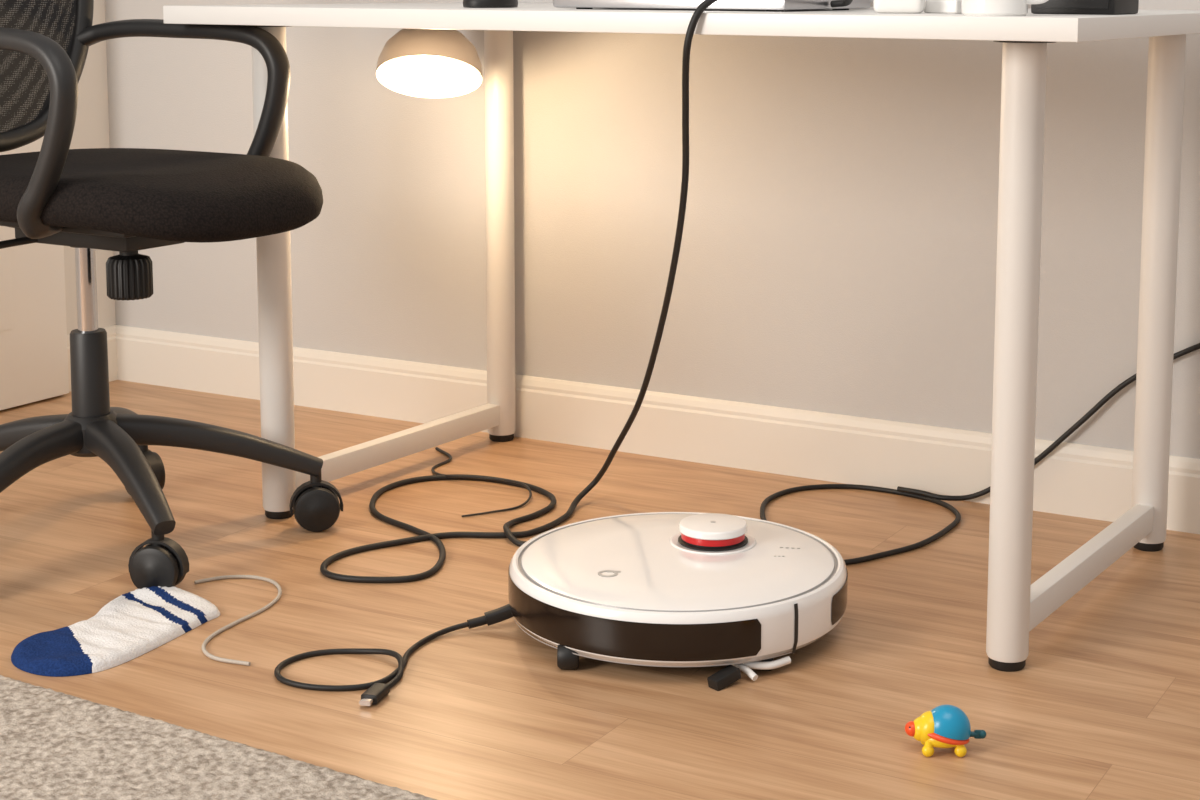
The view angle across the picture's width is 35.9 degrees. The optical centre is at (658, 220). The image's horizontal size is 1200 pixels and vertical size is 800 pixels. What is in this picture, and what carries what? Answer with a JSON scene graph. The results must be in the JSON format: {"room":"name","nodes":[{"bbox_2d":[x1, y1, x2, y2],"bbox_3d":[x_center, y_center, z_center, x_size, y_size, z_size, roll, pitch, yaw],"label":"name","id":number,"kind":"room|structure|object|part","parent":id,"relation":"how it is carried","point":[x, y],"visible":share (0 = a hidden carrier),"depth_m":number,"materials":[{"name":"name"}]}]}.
{"room":"home office","nodes":[
{"label":"home office","id":0,"kind":"room"},
{"bbox_2d":[64,0,115,334],"bbox_3d":[-2.257,-0.671,1.437,0.100,2.500,4.784,4,8,28],"label":"door frame","id":1,"kind":"structure","parent":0,"point":[91,128],"depth_m":3.55,"materials":[{"name":"white paint"}]},
{"bbox_2d":[0,136,68,409],"bbox_3d":[-1.344,-0.627,2.970,0.040,2.020,0.920,4,8,28],"label":"door leaf","id":2,"kind":"structure","parent":1,"relation":"in","point":[33,353],"depth_m":3.40,"materials":[{"name":"white laminate"}]},
{"bbox_2d":[0,151,12,330],"bbox_3d":[-1.281,-0.614,2.986,0.062,1.700,0.744,4,8,28],"label":"panel","id":3,"kind":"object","parent":2,"relation":"attached to","point":[6,310],"depth_m":3.33,"materials":[{"name":"white laminate"}]},
{"bbox_2d":[67,325,116,391],"bbox_3d":[-1.098,0.266,3.574,0.014,0.106,0.160,4,8,28],"label":"baseboard","id":4,"kind":"structure","parent":1,"relation":"attached to","point":[111,330],"depth_m":3.62,"materials":[{"name":"white paint"}]},
{"bbox_2d":[0,380,1199,799],"bbox_3d":[-0.350,0.727,0.617,4.405,0.050,4.884,4,8,28],"label":"floor","id":5,"kind":"structure","parent":0,"point":[1104,703],"depth_m":2.17,"materials":[{"name":"brown wood"}]},
{"bbox_2d":[11,586,219,676],"bbox_3d":[-0.649,0.486,2.223,0.162,0.016,0.293,4,8,28],"label":"sock","id":6,"kind":"object","parent":5,"relation":"on","point":[137,622],"visible":1,"depth_m":2.19,"materials":[{"name":"white fabric"}]},
{"bbox_2d":[0,0,342,588],"bbox_3d":[-0.769,-0.082,2.456,0.629,1.084,0.573,4,8,30],"label":"office chair","id":7,"kind":"object","parent":5,"relation":"on","point":[127,201],"visible":1,"depth_m":2.44,"materials":[{"name":"black plastic"}]},
{"bbox_3d":[-0.887,0.040,2.400,0.013,0.028,0.205,7,10,41],"label":"height lever","id":8,"kind":"part","parent":7,"relation":"part of","materials":[{"name":"black plastic"}]},
{"bbox_3d":[-0.921,0.314,2.574,0.273,0.111,0.046,2,8,16],"label":"leg","id":9,"kind":"part","parent":7,"relation":"part of","materials":[{"name":"black plastic"}]},
{"bbox_3d":[-0.966,-0.365,2.559,0.060,0.518,0.412,4,8,30],"label":"backrest","id":10,"kind":"part","parent":7,"relation":"part of","materials":[{"name":"black fabric"}]},
{"bbox_3d":[-0.853,-0.113,2.327,0.424,0.265,0.117,4,8,30],"label":"armrest","id":11,"kind":"part","parent":7,"relation":"part of","materials":[{"name":"black plastic"}]},
{"bbox_3d":[-0.850,0.336,2.404,0.052,0.111,0.267,4,8,30],"label":"leg","id":12,"kind":"part","parent":7,"relation":"part of","materials":[{"name":"black plastic"}]},
{"bbox_3d":[-0.967,-0.365,2.559,0.082,0.550,0.440,4,8,30],"label":"backrest frame","id":13,"kind":"part","parent":7,"relation":"part of","materials":[{"name":"black plastic"}]},
{"bbox_3d":[-0.728,-0.009,2.464,0.300,0.016,0.240,4,8,30],"label":"seat plate","id":14,"kind":"part","parent":7,"relation":"part of","materials":[{"name":"black plastic"}]},
{"bbox_3d":[-0.778,0.301,2.684,0.046,0.111,0.273,0,7,-2],"label":"leg","id":15,"kind":"part","parent":7,"relation":"part of","materials":[{"name":"black plastic"}]},
{"bbox_3d":[-0.697,0.057,2.440,0.059,0.088,0.059,4,8,30],"label":"tension knob","id":16,"kind":"part","parent":7,"relation":"part of","materials":[{"name":"black plastic"}]},
{"bbox_3d":[-0.691,0.334,2.427,0.046,0.110,0.232,-5,9,-38],"label":"leg","id":17,"kind":"part","parent":7,"relation":"part of","materials":[{"name":"black plastic"}]},
{"bbox_3d":[-0.782,0.348,2.811,0.016,0.040,0.016,4,8,30],"label":"caster stem","id":18,"kind":"part","parent":7,"relation":"part of","materials":[{"name":"black plastic"}]},
{"bbox_2d":[142,449,160,481],"bbox_3d":[-0.782,0.370,2.814,0.018,0.044,0.075,-6,10,-42],"label":"hood","id":19,"kind":"object","parent":7,"relation":"attached to","point":[154,460],"depth_m":2.80,"materials":[{"name":"black plastic"}]},
{"bbox_3d":[-0.639,0.406,2.365,0.016,0.040,0.016,4,8,30],"label":"caster stem","id":20,"kind":"part","parent":7,"relation":"part of","materials":[{"name":"black plastic"}]},
{"bbox_2d":[128,537,188,575],"bbox_3d":[-0.639,0.428,2.368,0.075,0.044,0.018,2,7,10],"label":"hood","id":21,"kind":"object","parent":7,"relation":"attached to","point":[161,556],"depth_m":2.35,"materials":[{"name":"black plastic"}]},
{"bbox_2d":[0,148,322,242],"bbox_3d":[-0.722,-0.037,2.457,0.536,0.082,0.416,4,8,30],"label":"seat cushion","id":22,"kind":"object","parent":7,"relation":"on","point":[109,195],"depth_m":2.29,"materials":[{"name":"fabric"}]},
{"bbox_3d":[-0.699,-0.151,2.630,0.383,0.266,0.110,4,8,30],"label":"armrest","id":23,"kind":"part","parent":7,"relation":"part of","materials":[{"name":"black plastic"}]},
{"bbox_3d":[-0.618,0.314,2.588,0.295,0.111,0.046,-2,8,-20],"label":"leg","id":24,"kind":"part","parent":7,"relation":"part of","materials":[{"name":"black plastic"}]},
{"bbox_3d":[-0.487,0.371,2.638,0.016,0.040,0.016,4,8,30],"label":"caster stem","id":25,"kind":"part","parent":7,"relation":"part of","materials":[{"name":"black plastic"}]},
{"bbox_2d":[289,480,342,514],"bbox_3d":[-0.487,0.393,2.641,0.075,0.044,0.018,-2,8,-14],"label":"hood","id":26,"kind":"object","parent":7,"relation":"attached to","point":[313,497],"depth_m":2.62,"materials":[{"name":"black plastic"}]},
{"bbox_2d":[0,675,436,799],"bbox_3d":[-0.812,0.550,1.731,1.500,0.012,0.718,4,8,28],"label":"rug","id":27,"kind":"object","parent":5,"relation":"on","point":[54,745],"visible":1,"depth_m":1.83,"materials":[{"name":"carpet"}]},
{"bbox_2d":[194,575,281,665],"bbox_3d":[-0.509,0.486,2.273,0.107,0.005,0.330,-2,8,-16],"label":"string","id":28,"kind":"object","parent":5,"relation":"on","point":[273,582],"visible":1,"depth_m":2.28,"materials":[{"name":"beige fabric"}]},
{"bbox_2d":[274,604,513,705],"bbox_3d":[-0.311,0.488,2.156,0.170,0.032,0.299,4,8,28],"label":"cable","id":29,"kind":"object","parent":5,"relation":"on","point":[376,691],"visible":0.99,"depth_m":2.12,"materials":[{"name":"black rubber"}]},
{"bbox_3d":[-0.322,0.497,2.153,0.155,0.016,0.260,4,8,28],"label":"cord","id":30,"kind":"part","parent":29,"relation":"part of","materials":[{"name":"black rubber"}]},
{"bbox_2d":[431,447,531,516],"bbox_3d":[-0.285,0.400,2.912,0.124,0.015,0.406,-2,8,-17],"label":"cable","id":31,"kind":"object","parent":5,"relation":"on","point":[436,448],"visible":1,"depth_m":2.87,"materials":[{"name":"black plastic"}]},
{"bbox_2d":[508,512,847,690],"bbox_3d":[0.023,0.437,2.250,0.410,0.113,0.412,4,8,28],"label":"robot vacuum","id":32,"kind":"object","parent":5,"relation":"on","point":[657,589],"visible":1,"depth_m":2.14,"materials":[{"name":"white plastic"},{"name":"black plastic"},{"name":"black rubber"}]},
{"bbox_3d":[0.094,0.505,2.086,0.008,0.016,0.048,-6,10,-40],"label":"brush arm","id":33,"kind":"part","parent":32,"relation":"part of","materials":[{"name":"white plastic"}]},
{"bbox_3d":[0.117,0.500,2.094,0.069,0.012,0.018,-1,7,-9],"label":"brush arm","id":34,"kind":"part","parent":32,"relation":"part of","materials":[{"name":"white plastic"}]},
{"bbox_2d":[163,2,1199,671],"bbox_3d":[0.047,0.078,2.576,1.321,0.742,0.679,5,9,31],"label":"desk","id":35,"kind":"object","parent":5,"relation":"on","point":[1015,606],"visible":0.97,"depth_m":2.42,"materials":[{"name":"white metal"}]},
{"bbox_3d":[-0.553,0.070,2.667,0.048,0.705,0.048,5,9,32],"label":"leg","id":36,"kind":"part","parent":35,"relation":"part of","materials":[{"name":"white metal"}]},
{"bbox_2d":[376,28,482,97],"bbox_3d":[-0.353,-0.248,2.869,0.163,0.124,0.159,4,8,28],"label":"desk lamp","id":37,"kind":"object","parent":35,"relation":"attached to","point":[425,63],"depth_m":2.85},
{"bbox_2d":[463,0,517,6],"bbox_3d":[-0.227,-0.306,2.514,0.066,0.031,0.110,3,8,19],"label":"computer mouse","id":38,"kind":"object","parent":35,"relation":"on","point":[466,3],"visible":1,"depth_m":2.47,"materials":[{"name":"black plastic"}]},
{"bbox_3d":[-0.267,0.013,3.124,0.048,0.705,0.048,5,9,32],"label":"leg","id":39,"kind":"part","parent":35,"relation":"part of","materials":[{"name":"white metal"}]},
{"bbox_2d":[320,0,852,582],"bbox_3d":[-0.123,0.064,2.494,0.816,0.790,0.508,4,8,28],"label":"power cable","id":40,"kind":"object","parent":35,"relation":"on","point":[424,536],"visible":0.96,"depth_m":2.54,"materials":[{"name":"black rubber"}]},
{"bbox_2d":[553,0,872,11],"bbox_3d":[0.090,-0.389,2.422,0.340,0.224,0.312,5,9,32],"label":"laptop","id":41,"kind":"object","parent":35,"relation":"on","point":[768,5],"visible":0.97,"depth_m":2.30,"materials":[{"name":"silver metal"}]},
{"bbox_2d":[873,0,925,13],"bbox_3d":[0.281,-0.254,2.153,0.058,0.025,0.046,2,8,14],"label":"case","id":42,"kind":"object","parent":35,"relation":"on","point":[880,6],"visible":0.98,"depth_m":2.13,"materials":[{"name":"white plastic"}]},
{"bbox_2d":[924,0,960,13],"bbox_3d":[0.340,-0.251,2.167,0.046,0.016,0.040,6,9,38],"label":"brick","id":43,"kind":"object","parent":35,"relation":"on","point":[932,6],"visible":0.62,"depth_m":2.15,"materials":[{"name":"white plastic"}]},
{"bbox_2d":[961,0,1047,15],"bbox_3d":[0.379,-0.267,1.999,0.104,0.092,0.073,4,8,28],"label":"coffee mug","id":44,"kind":"object","parent":35,"relation":"on","point":[968,7],"visible":0.96,"depth_m":1.98,"materials":[{"name":"white ceramic"}]},
{"bbox_3d":[0.414,-0.267,1.991,0.039,0.070,0.009,0,7,-1],"label":"handle","id":45,"kind":"part","parent":44,"relation":"part of","materials":[{"name":"white ceramic"}]},
{"bbox_3d":[0.402,0.149,2.080,0.048,0.705,0.048,5,9,31],"label":"leg","id":46,"kind":"part","parent":35,"relation":"part of","materials":[{"name":"white metal"}]},
{"bbox_2d":[1031,0,1138,14],"bbox_3d":[0.495,-0.275,2.146,0.100,0.071,0.092,5,9,32],"label":"speaker box","id":47,"kind":"object","parent":35,"relation":"on","point":[1083,7],"visible":0.99,"depth_m":2.11,"materials":[{"name":"black plastic"}]},
{"bbox_2d":[1036,0,1108,8],"bbox_3d":[0.472,-0.270,2.108,0.086,0.056,0.002,5,9,31],"label":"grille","id":48,"kind":"object","parent":47,"relation":"attached to","point":[1094,4],"depth_m":2.11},
{"bbox_3d":[0.682,0.093,2.529,0.048,0.705,0.048,5,9,32],"label":"leg","id":49,"kind":"part","parent":35,"relation":"part of","materials":[{"name":"white metal"}]},
{"bbox_2d":[760,484,960,564],"bbox_3d":[0.263,0.436,2.672,0.296,0.008,0.401,4,8,28],"label":"charging cable","id":50,"kind":"object","parent":5,"relation":"on","point":[768,499],"visible":0.77,"depth_m":2.76,"materials":[{"name":"black rubber"}]},
{"bbox_2d":[905,704,985,756],"bbox_3d":[0.293,0.517,1.886,0.083,0.048,0.048,0,7,0],"label":"turtle","id":51,"kind":"object","parent":5,"relation":"on","point":[944,726],"visible":1,"depth_m":1.87,"materials":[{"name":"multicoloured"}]},
{"bbox_3d":[0.330,0.523,1.887,0.008,0.009,0.008,0,7,0],"label":"key knob","id":52,"kind":"part","parent":51,"relation":"part of","materials":[{"name":"teal plastic"}]},
{"bbox_2d":[897,343,1199,500],"bbox_3d":[0.698,0.257,2.642,0.740,0.365,0.039,4,8,28],"label":"extension cord","id":53,"kind":"object","parent":5,"relation":"on","point":[1176,355],"visible":0.78,"depth_m":2.71,"materials":[{"name":"black rubber"}]},
{"bbox_2d":[105,0,1199,458],"bbox_3d":[0.805,-0.800,2.535,4.405,2.500,0.100,4,8,28],"label":"wall","id":54,"kind":"structure","parent":0,"point":[838,253],"depth_m":2.97,"materials":[{"name":"grey paint"}]},
{"bbox_2d":[116,325,1199,533],"bbox_3d":[0.817,0.396,2.614,4.305,0.106,0.014,4,8,28],"label":"baseboard","id":55,"kind":"structure","parent":54,"relation":"attached to","point":[1077,480],"depth_m":3.02,"materials":[{"name":"white paint"}]}
]}

